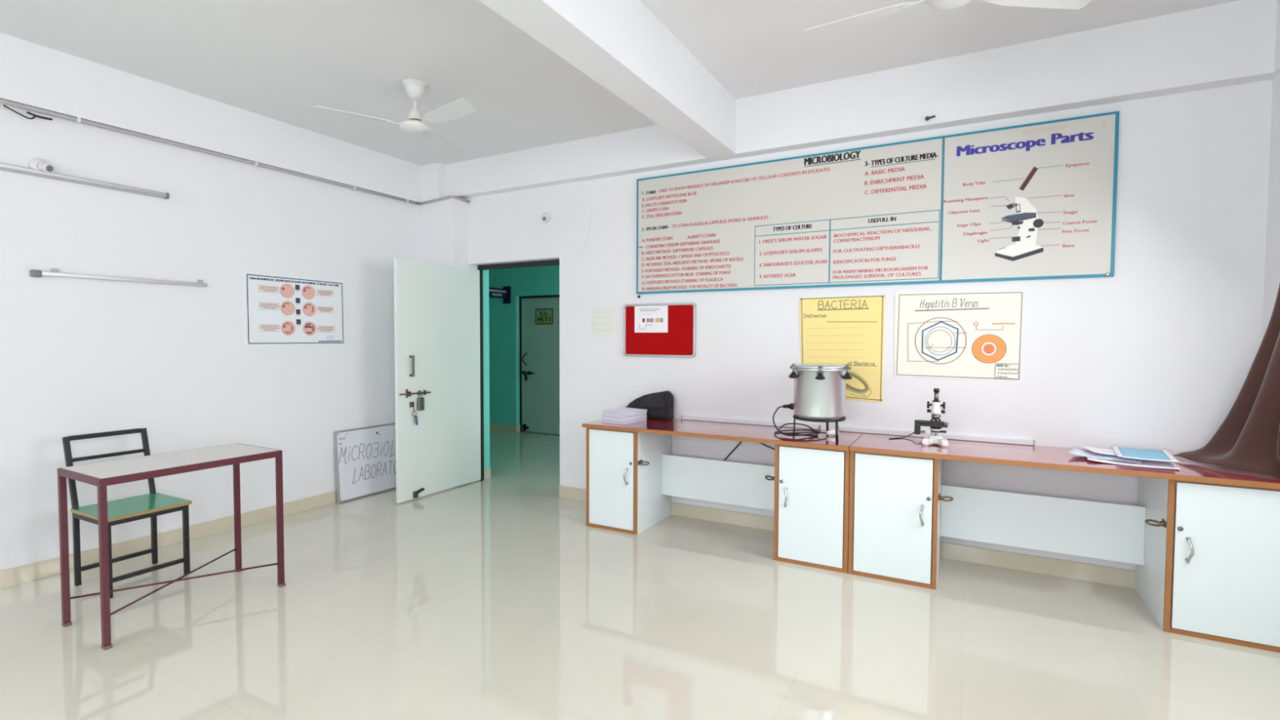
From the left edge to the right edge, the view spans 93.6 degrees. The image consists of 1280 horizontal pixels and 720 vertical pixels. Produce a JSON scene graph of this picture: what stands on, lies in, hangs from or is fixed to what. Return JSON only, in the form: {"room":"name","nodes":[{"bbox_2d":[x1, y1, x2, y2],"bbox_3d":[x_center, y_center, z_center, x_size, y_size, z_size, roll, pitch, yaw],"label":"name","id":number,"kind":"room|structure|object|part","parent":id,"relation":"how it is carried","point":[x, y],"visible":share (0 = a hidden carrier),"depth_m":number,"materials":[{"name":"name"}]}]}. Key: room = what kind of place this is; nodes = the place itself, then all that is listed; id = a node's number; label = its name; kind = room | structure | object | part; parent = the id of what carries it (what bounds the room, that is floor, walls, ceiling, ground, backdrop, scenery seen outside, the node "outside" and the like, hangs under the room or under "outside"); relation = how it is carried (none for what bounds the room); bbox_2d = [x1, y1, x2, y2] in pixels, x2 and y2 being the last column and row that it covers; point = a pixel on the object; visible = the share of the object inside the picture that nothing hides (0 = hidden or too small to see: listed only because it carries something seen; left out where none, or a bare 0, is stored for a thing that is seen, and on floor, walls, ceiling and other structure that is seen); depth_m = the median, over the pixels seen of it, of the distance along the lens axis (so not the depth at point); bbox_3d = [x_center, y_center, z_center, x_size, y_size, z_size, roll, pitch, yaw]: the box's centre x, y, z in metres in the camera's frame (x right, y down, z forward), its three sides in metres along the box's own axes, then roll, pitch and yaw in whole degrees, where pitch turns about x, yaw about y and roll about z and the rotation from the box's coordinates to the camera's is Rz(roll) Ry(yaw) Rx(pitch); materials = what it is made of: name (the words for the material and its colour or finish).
{"room":"science classroom","nodes":[
{"label":"science classroom","id":0,"kind":"room"},
{"bbox_2d":[0,103,418,570],"bbox_3d":[-3.817,-0.329,2.908,0.200,3.200,7.050,1,2,29],"label":"wall","id":1,"kind":"structure","parent":0,"point":[78,356],"depth_m":3.97,"materials":[{"name":"paint"}]},
{"bbox_2d":[28,158,54,173],"bbox_3d":[-3.373,-1.097,3.393,0.081,0.090,0.093,1,2,29],"label":"holder","id":2,"kind":"object","parent":1,"relation":"attached to","point":[40,164],"visible":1,"depth_m":3.38,"materials":[{"name":"white plastic"}]},
{"bbox_3d":[-3.399,-1.097,3.406,0.024,0.090,0.090,1,2,29],"label":"plate","id":3,"kind":"part","parent":2,"relation":"part of","materials":[{"name":"white plastic"}]},
{"bbox_2d":[36,162,54,173],"bbox_3d":[-3.364,-1.087,3.401,0.065,0.059,0.054,0,2,2],"label":"socket","id":4,"kind":"object","parent":2,"relation":"attached to","point":[47,167],"depth_m":3.39,"materials":[{"name":"white plastic"}]},
{"bbox_3d":[-3.338,-1.083,3.400,0.011,0.035,0.036,0,2,2],"label":"contact plate","id":5,"kind":"part","parent":2,"relation":"part of","materials":[{"name":"grey"}]},
{"bbox_2d":[0,162,168,199],"bbox_3d":[-3.386,-1.058,3.419,0.036,0.038,1.203,1,2,29],"label":"tube light","id":6,"kind":"object","parent":1,"relation":"attached to","point":[3,166],"visible":1,"depth_m":3.55,"materials":[{"name":"white painted metal"},{"name":"glass"},{"name":"grey plastic"}]},
{"bbox_2d":[30,267,207,286],"bbox_3d":[-3.210,-0.510,3.767,0.032,0.058,0.890,1,2,29],"label":"tube light","id":7,"kind":"object","parent":1,"relation":"attached to","point":[54,272],"visible":1,"depth_m":3.67,"materials":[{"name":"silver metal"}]},
{"bbox_2d":[0,490,337,589],"bbox_3d":[-3.727,1.222,2.917,0.012,0.100,6.660,1,2,29],"label":"baseboard","id":8,"kind":"structure","parent":1,"relation":"attached to","point":[20,575],"depth_m":3.98,"materials":[{"name":"tile"}]},
{"bbox_2d":[243,271,346,346],"bbox_3d":[-2.692,-0.385,4.745,0.006,0.546,0.815,1,2,29],"label":"poster","id":9,"kind":"object","parent":1,"relation":"attached to","point":[280,310],"visible":1,"depth_m":4.70,"materials":[{"name":"white paper"}]},
{"bbox_2d":[417,162,469,268],"bbox_3d":[-1.877,-0.334,5.757,0.468,3.020,0.190,1,2,29],"label":"wall pillar","id":10,"kind":"structure","parent":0,"point":[442,224],"depth_m":5.63,"materials":[{"name":"paint"}]},
{"bbox_2d":[483,269,489,468],"bbox_3d":[-1.155,-0.269,5.691,10.500,2.900,0.122,1,2,29],"label":"wall","id":11,"kind":"structure","parent":0,"point":[486,273],"depth_m":5.92,"materials":[{"name":"teal paint"}]},
{"bbox_2d":[484,467,490,479],"bbox_3d":[-1.524,1.122,5.939,0.012,0.100,0.122,1,2,29],"label":"baseboard","id":12,"kind":"structure","parent":11,"relation":"attached to","point":[486,471],"depth_m":5.95,"materials":[{"name":"tile"}]},
{"bbox_2d":[488,265,559,425],"bbox_3d":[0.062,-0.394,7.910,10.500,3.000,0.250,1,2,29],"label":"wall","id":13,"kind":"structure","parent":0,"point":[504,318],"depth_m":8.88,"materials":[{"name":"teal paint"}]},
{"bbox_2d":[488,286,511,303],"bbox_3d":[-2.058,-0.949,8.658,0.140,0.250,0.438,1,2,29],"label":"wall sign","id":14,"kind":"object","parent":13,"relation":"attached to","point":[504,293],"visible":0.94,"depth_m":8.76,"materials":[{"name":"blue plastic"}]},
{"bbox_3d":[-2.062,-0.964,8.650,0.013,0.140,0.420,1,2,29],"label":"sign blade","id":15,"kind":"part","parent":14,"relation":"part of","materials":[{"name":"blue plastic"}]},
{"bbox_3d":[-1.957,-0.955,8.842,0.140,0.250,0.018,1,2,29],"label":"mounting plate","id":16,"kind":"part","parent":14,"relation":"part of","materials":[{"name":"blue plastic"}]},
{"bbox_2d":[489,422,519,432],"bbox_3d":[0.016,1.058,7.886,10.500,0.100,0.102,1,2,29],"label":"baseboard","id":17,"kind":"structure","parent":13,"relation":"attached to","point":[514,428],"depth_m":8.93,"materials":[{"name":"tile"}]},
{"bbox_2d":[519,294,559,435],"bbox_3d":[-1.328,0.065,8.645,1.025,2.020,0.105,1,2,29],"label":"door","id":18,"kind":"structure","parent":13,"relation":"in","point":[539,344],"depth_m":8.73,"materials":[{"name":"wood"}]},
{"bbox_3d":[-1.692,-0.013,8.820,0.078,0.194,0.020,-1,2,-28],"label":"handle","id":19,"kind":"part","parent":18,"relation":"part of","materials":[{"name":"black metal"}]},
{"bbox_2d":[535,308,553,324],"bbox_3d":[-1.379,-0.626,8.652,0.320,0.230,0.007,1,2,29],"label":"paper note","id":20,"kind":"object","parent":18,"relation":"attached to","point":[543,316],"visible":1,"depth_m":8.65,"materials":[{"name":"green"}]},
{"bbox_2d":[0,0,1239,165],"bbox_3d":[-1.046,-1.828,1.481,6.370,0.280,7.300,1,2,29],"label":"ceiling","id":21,"kind":"structure","parent":0,"point":[277,60],"depth_m":3.46,"materials":[{"name":"paint"}]},
{"bbox_2d":[0,32,421,202],"bbox_3d":[-3.700,-1.571,2.808,0.050,0.348,6.660,1,2,29],"label":"ceiling beam","id":22,"kind":"structure","parent":21,"relation":"attached to","point":[33,74],"depth_m":3.97,"materials":[{"name":"paint"}]},
{"bbox_2d":[0,98,470,204],"bbox_3d":[-3.449,-1.392,2.793,0.472,0.051,6.827,1,2,29],"label":"conduit","id":23,"kind":"object","parent":22,"relation":"attached to","point":[77,119],"visible":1,"depth_m":4.08,"materials":[{"name":"grey plastic"}]},
{"bbox_2d":[3,104,52,120],"bbox_3d":[-3.393,-1.363,3.335,0.023,0.047,0.194,2,2,34],"label":"loose wire","id":24,"kind":"object","parent":23,"relation":"hanging from","point":[8,108],"visible":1,"depth_m":3.34,"materials":[{"name":"black"}]},
{"bbox_2d":[308,78,476,155],"bbox_3d":[-1.325,-1.617,3.830,0.905,0.312,1.120,1,2,29],"label":"ceiling fan","id":25,"kind":"object","parent":21,"relation":"hanging from","point":[415,89],"visible":1,"depth_m":3.81,"materials":[{"name":"white painted metal"},{"name":"white plastic"}]},
{"bbox_3d":[-1.725,-1.500,3.686,0.531,0.034,0.129,-1,2,-34],"label":"blade","id":26,"kind":"part","parent":25,"relation":"part of","materials":[{"name":"white metal"}]},
{"bbox_3d":[-1.449,-1.643,3.872,0.024,0.085,0.024,1,2,29],"label":"down rod","id":27,"kind":"part","parent":25,"relation":"part of","materials":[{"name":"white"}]},
{"bbox_3d":[-1.402,-1.518,4.209,0.129,0.034,0.531,1,2,9],"label":"blade","id":28,"kind":"part","parent":25,"relation":"part of","materials":[{"name":"white"}]},
{"bbox_3d":[-1.186,-1.498,3.670,0.531,0.034,0.129,2,3,39],"label":"blade","id":29,"kind":"part","parent":25,"relation":"part of","materials":[{"name":"white metal"}]},
{"bbox_2d":[478,0,736,158],"bbox_3d":[-1.032,-1.568,1.391,0.220,0.383,6.740,1,2,29],"label":"ceiling beam","id":30,"kind":"structure","parent":21,"relation":"attached to","point":[620,45],"depth_m":3.09,"materials":[{"name":"paint"}]},
{"bbox_2d":[445,0,1279,198],"bbox_3d":[0.685,-1.668,4.354,5.685,0.383,0.110,1,2,29],"label":"ceiling beam","id":31,"kind":"structure","parent":21,"relation":"attached to","point":[1232,43],"depth_m":3.62,"materials":[{"name":"paint"}]},
{"bbox_2d":[924,115,935,120],"bbox_3d":[1.779,-1.483,3.684,0.059,0.026,0.027,2,2,33],"label":"hook","id":32,"kind":"object","parent":31,"relation":"attached to","point":[927,117],"visible":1,"depth_m":3.68,"materials":[{"name":"black metal"}]},
{"bbox_2d":[804,0,1092,37],"bbox_3d":[1.195,-1.592,2.196,1.152,0.377,0.839,1,2,16],"label":"ceiling fan","id":33,"kind":"object","parent":21,"relation":"hanging from","point":[939,5],"visible":1,"depth_m":2.45,"materials":[{"name":"white painted metal"}]},
{"bbox_3d":[0.954,-1.460,2.561,0.531,0.034,0.129,2,2,34],"label":"blade","id":34,"kind":"part","parent":33,"relation":"part of","materials":[{"name":"white metal"}]},
{"bbox_3d":[1.569,-1.452,2.394,0.531,0.034,0.129,0,2,-2],"label":"blade","id":35,"kind":"part","parent":33,"relation":"part of","materials":[{"name":"white metal"}]},
{"bbox_2d":[1274,0,1279,71],"bbox_3d":[1.520,-1.509,-0.006,0.030,0.383,6.740,1,2,29],"label":"ceiling beam","id":36,"kind":"structure","parent":21,"relation":"attached to","point":[1277,60],"depth_m":2.94,"materials":[{"name":"paint"}]},
{"bbox_2d":[0,430,1279,719],"bbox_3d":[-2.132,1.291,3.950,10.520,0.100,10.400,1,2,29],"label":"floor","id":37,"kind":"structure","parent":0,"point":[494,597],"depth_m":2.82,"materials":[{"name":"tile"}]},
{"bbox_2d":[62,427,191,598],"bbox_3d":[-2.930,0.842,3.444,0.504,0.828,0.402,1,2,27],"label":"chair","id":38,"kind":"object","parent":37,"relation":"on","point":[153,504],"visible":0.92,"depth_m":3.41,"materials":[{"name":"black metal"}]},
{"bbox_3d":[-3.184,0.844,3.369,0.120,0.827,0.024,1,2,27],"label":"leg","id":39,"kind":"part","parent":38,"relation":"part of","materials":[{"name":"black metal"}]},
{"bbox_3d":[-3.142,0.437,3.539,0.022,0.026,0.342,1,2,27],"label":"rail","id":40,"kind":"part","parent":38,"relation":"part of","materials":[{"name":"black metal"}]},
{"bbox_3d":[-2.820,1.061,3.189,0.024,0.410,0.024,1,2,27],"label":"leg","id":41,"kind":"part","parent":38,"relation":"part of","materials":[{"name":"black metal"}]},
{"bbox_3d":[-2.897,0.857,3.427,0.386,0.030,0.390,1,2,27],"label":"seat frame","id":42,"kind":"part","parent":38,"relation":"part of","materials":[{"name":"black metal"}]},
{"bbox_3d":[-2.888,0.832,3.422,0.410,0.020,0.402,1,2,27],"label":"seat","id":43,"kind":"part","parent":38,"relation":"part of","materials":[{"name":"green laminate"}]},
{"bbox_3d":[-3.017,0.833,3.694,0.120,0.827,0.024,1,2,27],"label":"leg","id":44,"kind":"part","parent":38,"relation":"part of","materials":[{"name":"black metal"}]},
{"bbox_3d":[-2.653,1.050,3.514,0.024,0.410,0.024,1,2,27],"label":"leg","id":45,"kind":"part","parent":38,"relation":"part of","materials":[{"name":"black metal"}]},
{"bbox_2d":[57,443,285,650],"bbox_3d":[-2.379,0.889,3.113,0.470,0.763,0.803,1,2,29],"label":"desk","id":46,"kind":"object","parent":37,"relation":"on","point":[101,475],"visible":1,"depth_m":2.90,"materials":[{"name":"red metal"}]},
{"bbox_3d":[-2.760,0.907,2.882,0.026,0.716,0.026,1,2,29],"label":"leg","id":47,"kind":"part","parent":46,"relation":"part of","materials":[{"name":"red metal"}]},
{"bbox_3d":[-2.381,0.916,2.672,0.026,0.716,0.026,1,2,29],"label":"leg","id":48,"kind":"part","parent":46,"relation":"part of","materials":[{"name":"red metal"}]},
{"bbox_3d":[-2.382,0.525,3.102,0.459,0.034,0.801,1,2,29],"label":"frame","id":49,"kind":"part","parent":46,"relation":"part of","materials":[{"name":"red metal"}]},
{"bbox_3d":[-2.384,0.884,3.559,0.026,0.716,0.026,1,2,29],"label":"leg","id":50,"kind":"part","parent":46,"relation":"part of","materials":[{"name":"red metal"}]},
{"bbox_3d":[-2.006,0.893,3.349,0.026,0.716,0.026,1,2,29],"label":"leg","id":51,"kind":"part","parent":46,"relation":"part of","materials":[{"name":"red metal"}]},
{"bbox_2d":[333,422,395,502],"bbox_3d":[-2.298,0.883,5.459,0.063,0.600,1.000,1,2,29],"label":"whiteboard","id":52,"kind":"object","parent":37,"relation":"on","point":[365,457],"visible":0.67,"depth_m":5.25,"materials":[{"name":"white plastic"}]},
{"bbox_2d":[586,427,671,534],"bbox_3d":[-0.054,0.859,4.551,0.504,0.736,0.596,1,2,29],"label":"base cabinet","id":53,"kind":"object","parent":37,"relation":"on","point":[624,468],"visible":0.94,"depth_m":4.36,"materials":[{"name":"laminate"}]},
{"bbox_3d":[-0.208,0.866,4.348,0.429,0.736,0.012,1,2,29],"label":"frame","id":54,"kind":"part","parent":53,"relation":"part of","materials":[{"name":"wood"}]},
{"bbox_3d":[-0.209,0.859,4.346,0.371,0.697,0.016,1,2,29],"label":"door","id":55,"kind":"part","parent":53,"relation":"part of","materials":[{"name":"laminate"}]},
{"bbox_3d":[-0.101,0.825,4.257,0.018,0.126,0.039,2,3,43],"label":"handle","id":56,"kind":"part","parent":53,"relation":"part of","materials":[{"name":"silver metal"}]},
{"bbox_2d":[662,453,774,510],"bbox_3d":[0.601,0.882,4.354,0.982,0.308,0.018,1,2,29],"label":"panel","id":57,"kind":"object","parent":53,"relation":"attached to","point":[731,482],"visible":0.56,"depth_m":4.36,"materials":[{"name":"laminate"}]},
{"bbox_2d":[582,417,863,450],"bbox_3d":[0.540,0.491,4.227,1.877,0.026,0.598,1,2,29],"label":"countertop","id":58,"kind":"structure","parent":53,"relation":"on","point":[677,427],"depth_m":4.07,"materials":[{"name":"laminate"}]},
{"bbox_2d":[601,416,646,423],"bbox_3d":[-0.119,0.451,4.593,0.210,0.021,0.298,2,3,35],"label":"booklet","id":59,"kind":"object","parent":58,"relation":"on","point":[642,418],"visible":0.54,"depth_m":4.49,"materials":[{"name":"white paper"}]},
{"bbox_2d":[602,415,646,421],"bbox_3d":[-0.116,0.434,4.590,0.210,0.011,0.298,2,2,33],"label":"booklet","id":60,"kind":"object","parent":59,"relation":"on","point":[633,418],"visible":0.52,"depth_m":4.48,"materials":[{"name":"white paper"}]},
{"bbox_2d":[600,412,646,419],"bbox_3d":[-0.122,0.418,4.593,0.210,0.019,0.298,2,3,36],"label":"booklet","id":61,"kind":"object","parent":60,"relation":"on","point":[642,414],"visible":0.52,"depth_m":4.49,"materials":[{"name":"white paper"}]},
{"bbox_2d":[602,411,646,416],"bbox_3d":[-0.114,0.403,4.588,0.210,0.010,0.298,2,2,33],"label":"booklet","id":62,"kind":"object","parent":61,"relation":"on","point":[633,414],"visible":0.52,"depth_m":4.48,"materials":[{"name":"white paper"}]},
{"bbox_2d":[601,407,647,414],"bbox_3d":[-0.117,0.390,4.590,0.210,0.013,0.298,2,3,37],"label":"booklet","id":63,"kind":"object","parent":62,"relation":"on","point":[625,411],"visible":1,"depth_m":4.54,"materials":[{"name":"white paper"}]},
{"bbox_2d":[626,390,674,419],"bbox_3d":[0.057,0.346,4.724,0.437,0.222,0.152,1,2,29],"label":"bag","id":64,"kind":"object","parent":58,"relation":"on","point":[660,405],"visible":0.88,"depth_m":4.65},
{"bbox_2d":[681,415,820,430],"bbox_3d":[0.787,0.456,4.416,1.048,0.031,0.027,1,2,29],"label":"cable trunking","id":65,"kind":"object","parent":58,"relation":"on","point":[683,417],"visible":1,"depth_m":4.40,"materials":[{"name":"white plastic"}]},
{"bbox_2d":[772,404,839,435],"bbox_3d":[1.070,0.387,3.900,0.395,0.208,0.261,1,2,29],"label":"power cord","id":66,"kind":"object","parent":58,"relation":"on","point":[832,432],"visible":0.97,"depth_m":3.88,"materials":[{"name":"black plastic"}]},
{"bbox_2d":[792,414,845,441],"bbox_3d":[1.136,0.424,3.814,0.324,0.142,0.326,1,2,29],"label":"stand","id":67,"kind":"object","parent":58,"relation":"on","point":[827,420],"visible":0.62,"depth_m":3.68,"materials":[{"name":"black metal"}]},
{"bbox_3d":[0.980,0.429,3.823,0.015,0.131,0.009,0,2,4],"label":"leg","id":68,"kind":"part","parent":67,"relation":"part of","materials":[{"name":"black metal"}]},
{"bbox_2d":[788,363,852,418],"bbox_3d":[1.136,0.188,3.805,0.412,0.329,0.419,1,2,29],"label":"pot","id":69,"kind":"object","parent":67,"relation":"on","point":[819,388],"visible":1,"depth_m":3.67,"materials":[{"name":"metal"}]},
{"bbox_2d":[790,403,793,409],"bbox_3d":[0.978,0.298,3.862,0.023,0.040,0.040,1,2,19],"label":"socket","id":70,"kind":"object","parent":69,"relation":"attached to","point":[791,404],"depth_m":3.85,"materials":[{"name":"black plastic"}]},
{"bbox_3d":[1.137,0.036,3.799,0.342,0.024,0.342,1,2,29],"label":"lid","id":71,"kind":"part","parent":69,"relation":"part of","materials":[{"name":"metal"}]},
{"bbox_3d":[1.228,0.426,3.937,0.021,0.131,0.016,-1,3,-39],"label":"leg","id":72,"kind":"part","parent":67,"relation":"part of","materials":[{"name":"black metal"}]},
{"bbox_3d":[1.204,0.435,3.674,0.016,0.131,0.021,-1,3,-39],"label":"leg","id":73,"kind":"part","parent":67,"relation":"part of","materials":[{"name":"black metal"}]},
{"bbox_2d":[764,444,849,573],"bbox_3d":[1.127,0.886,3.905,0.521,0.736,0.596,1,2,29],"label":"base cabinet","id":74,"kind":"object","parent":37,"relation":"on","point":[811,494],"visible":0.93,"depth_m":3.65,"materials":[{"name":"laminate"}]},
{"bbox_3d":[0.899,0.849,3.710,0.018,0.126,0.039,1,2,14],"label":"handle","id":75,"kind":"part","parent":74,"relation":"part of","materials":[{"name":"silver metal"}]},
{"bbox_2d":[848,451,953,589],"bbox_3d":[1.598,0.897,3.647,0.544,0.736,0.596,1,2,29],"label":"base cabinet","id":76,"kind":"object","parent":37,"relation":"on","point":[895,500],"visible":0.93,"depth_m":3.43,"materials":[{"name":"laminate"}]},
{"bbox_3d":[1.568,0.864,3.344,0.018,0.126,0.039,2,3,43],"label":"handle","id":77,"kind":"part","parent":76,"relation":"part of","materials":[{"name":"silver metal"}]},
{"bbox_2d":[940,484,1146,564],"bbox_3d":[2.266,0.929,3.443,0.974,0.313,0.018,1,2,29],"label":"panel","id":78,"kind":"object","parent":76,"relation":"attached to","point":[1112,531],"visible":1,"depth_m":3.41,"materials":[{"name":"laminate"}]},
{"bbox_2d":[848,433,1279,488],"bbox_3d":[2.209,0.529,3.313,1.922,0.026,0.598,1,2,29],"label":"countertop","id":79,"kind":"structure","parent":76,"relation":"on","point":[1035,456],"depth_m":3.18,"materials":[{"name":"laminate"}]},
{"bbox_2d":[888,430,924,439],"bbox_3d":[1.691,0.473,3.819,0.261,0.046,0.041,0,2,-11],"label":"wire","id":80,"kind":"object","parent":79,"relation":"on","point":[922,431],"visible":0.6,"depth_m":3.82,"materials":[{"name":"black"}]},
{"bbox_2d":[914,388,948,447],"bbox_3d":[1.749,0.336,3.597,0.183,0.338,0.177,1,2,29],"label":"microscope","id":81,"kind":"object","parent":79,"relation":"on","point":[935,423],"visible":1,"depth_m":3.55,"materials":[{"name":"white"}]},
{"bbox_3d":[1.784,0.359,3.618,0.056,0.210,0.109,1,2,29],"label":"arm","id":82,"kind":"part","parent":81,"relation":"part of","materials":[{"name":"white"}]},
{"bbox_3d":[1.784,0.269,3.544,0.028,0.041,0.042,1,2,29],"label":"coarse knob","id":83,"kind":"part","parent":81,"relation":"part of","materials":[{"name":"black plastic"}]},
{"bbox_2d":[838,426,1034,445],"bbox_3d":[1.846,0.481,3.837,1.123,0.031,0.027,1,2,29],"label":"cable trunking","id":84,"kind":"object","parent":79,"relation":"on","point":[952,437],"visible":0.91,"depth_m":3.77,"materials":[{"name":"white plastic"}]},
{"bbox_2d":[1086,457,1180,469],"bbox_3d":[2.514,0.518,3.084,0.360,0.011,0.220,2,2,34],"label":"sheet","id":85,"kind":"object","parent":79,"relation":"on","point":[1151,464],"visible":0.76,"depth_m":3.04,"materials":[{"name":"white paper"}]},
{"bbox_2d":[1068,447,1142,462],"bbox_3d":[2.468,0.503,3.188,0.300,0.015,0.210,2,3,43],"label":"sheet","id":86,"kind":"object","parent":85,"relation":"on","point":[1075,451],"visible":0.78,"depth_m":3.18,"materials":[{"name":"white paper"}]},
{"bbox_2d":[1076,444,1116,455],"bbox_3d":[2.562,0.490,3.244,0.270,0.013,0.240,1,2,19],"label":"sheet","id":87,"kind":"object","parent":86,"relation":"on","point":[1098,450],"visible":0.48,"depth_m":3.27,"materials":[{"name":"white paper"}]},
{"bbox_2d":[1111,444,1179,462],"bbox_3d":[2.628,0.489,3.140,0.235,0.009,0.400,2,3,35],"label":"sheet","id":88,"kind":"object","parent":87,"relation":"on","point":[1160,455],"visible":1,"depth_m":3.14,"materials":[{"name":"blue paper"}]},
{"bbox_2d":[1135,476,1279,652],"bbox_3d":[2.803,0.926,2.988,0.551,0.736,0.596,1,2,29],"label":"base cabinet","id":89,"kind":"object","parent":37,"relation":"on","point":[1210,570],"visible":0.97,"depth_m":2.78,"materials":[{"name":"laminate"}]},
{"bbox_3d":[2.561,0.887,2.800,0.018,0.126,0.039,1,2,14],"label":"handle","id":90,"kind":"part","parent":89,"relation":"part of","materials":[{"name":"silver metal"}]},
{"bbox_2d":[463,79,1272,570],"bbox_3d":[0.640,-0.374,4.622,6.370,3.200,0.241,1,2,29],"label":"wall","id":91,"kind":"structure","parent":0,"point":[1157,353],"depth_m":3.54,"materials":[{"name":"paint"}]},
{"bbox_2d":[393,257,480,502],"bbox_3d":[-1.768,0.164,5.386,0.071,2.028,0.963,1,2,29],"label":"door","id":92,"kind":"structure","parent":91,"relation":"in","point":[437,307],"depth_m":5.33,"materials":[{"name":"paint"}]},
{"bbox_3d":[-1.924,0.052,5.072,0.039,0.182,0.024,1,2,29],"label":"handle","id":93,"kind":"part","parent":92,"relation":"part of","materials":[{"name":"silver metal"}]},
{"bbox_3d":[-1.880,0.349,5.155,0.024,0.169,0.060,1,2,29],"label":"hanging plate","id":94,"kind":"part","parent":92,"relation":"part of","materials":[{"name":"silver metal"}]},
{"bbox_2d":[477,259,559,480],"bbox_3d":[-1.102,0.141,5.591,1.045,2.088,0.035,1,2,29],"label":"trim","id":95,"kind":"structure","parent":91,"relation":"attached to","point":[551,262],"depth_m":5.80,"materials":[{"name":"black metal"}]},
{"bbox_2d":[541,213,550,223],"bbox_3d":[-0.838,-1.238,5.221,0.097,0.090,0.080,1,2,29],"label":"holder","id":96,"kind":"object","parent":91,"relation":"attached to","point":[545,217],"visible":1,"depth_m":5.22,"materials":[{"name":"white plastic"}]},
{"bbox_2d":[591,307,614,337],"bbox_3d":[-0.307,-0.311,5.004,0.225,0.236,0.003,1,2,29],"label":"paper note","id":97,"kind":"object","parent":91,"relation":"attached to","point":[602,319],"visible":1,"depth_m":5.00,"materials":[{"name":"white paper"}]},
{"bbox_2d":[623,302,696,357],"bbox_3d":[0.148,-0.235,4.748,0.634,0.422,0.021,1,2,29],"label":"notice board","id":98,"kind":"object","parent":91,"relation":"attached to","point":[679,341],"visible":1,"depth_m":4.70,"materials":[{"name":"red fabric"}]},
{"bbox_2d":[634,305,667,332],"bbox_3d":[0.087,-0.325,4.774,0.297,0.214,0.003,1,2,29],"label":"paper notice","id":99,"kind":"object","parent":98,"relation":"attached to","point":[646,318],"visible":1,"depth_m":4.77,"materials":[{"name":"white paper"}]},
{"bbox_2d":[724,441,742,460],"bbox_3d":[0.703,0.658,4.478,0.248,0.315,0.010,1,2,29],"label":"cable","id":100,"kind":"object","parent":91,"relation":"attached to","point":[735,448],"visible":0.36,"depth_m":4.48,"materials":[{"name":"black plastic"}]},
{"bbox_2d":[799,295,884,402],"bbox_3d":[1.362,-0.079,4.096,0.560,0.707,0.004,1,2,29],"label":"chart","id":101,"kind":"object","parent":91,"relation":"attached to","point":[849,331],"visible":0.89,"depth_m":4.06,"materials":[{"name":"yellow paper"}]},
{"bbox_2d":[559,485,1136,588],"bbox_3d":[1.242,1.194,4.201,4.445,0.100,0.012,1,2,29],"label":"baseboard","id":102,"kind":"structure","parent":91,"relation":"attached to","point":[1126,578],"depth_m":3.69,"materials":[{"name":"tile"}]},
{"bbox_2d":[635,111,1119,293],"bbox_3d":[1.315,-0.954,4.081,3.055,0.912,0.025,1,2,29],"label":"board","id":103,"kind":"object","parent":91,"relation":"attached to","point":[1037,200],"visible":1,"depth_m":3.88,"materials":[{"name":"white"}]},
{"bbox_2d":[893,290,1022,380],"bbox_3d":[1.971,-0.162,3.758,0.707,0.558,0.006,1,2,29],"label":"chart","id":104,"kind":"object","parent":91,"relation":"attached to","point":[960,334],"visible":1,"depth_m":3.75,"materials":[{"name":"white paper"}]},
{"bbox_2d":[1262,73,1279,339],"bbox_3d":[1.595,-0.202,-0.054,0.200,3.200,7.050,1,2,29],"label":"wall","id":105,"kind":"structure","parent":0,"point":[1272,273],"depth_m":3.01,"materials":[{"name":"paint"}]},
{"bbox_2d":[1173,283,1279,476],"bbox_3d":[2.521,-0.283,1.960,0.319,1.686,2.460,1,2,22],"label":"curtain","id":106,"kind":"object","parent":105,"relation":"hanging from","point":[1248,438],"visible":1,"depth_m":2.85,"materials":[{"name":"brown fabric"}]}
]}

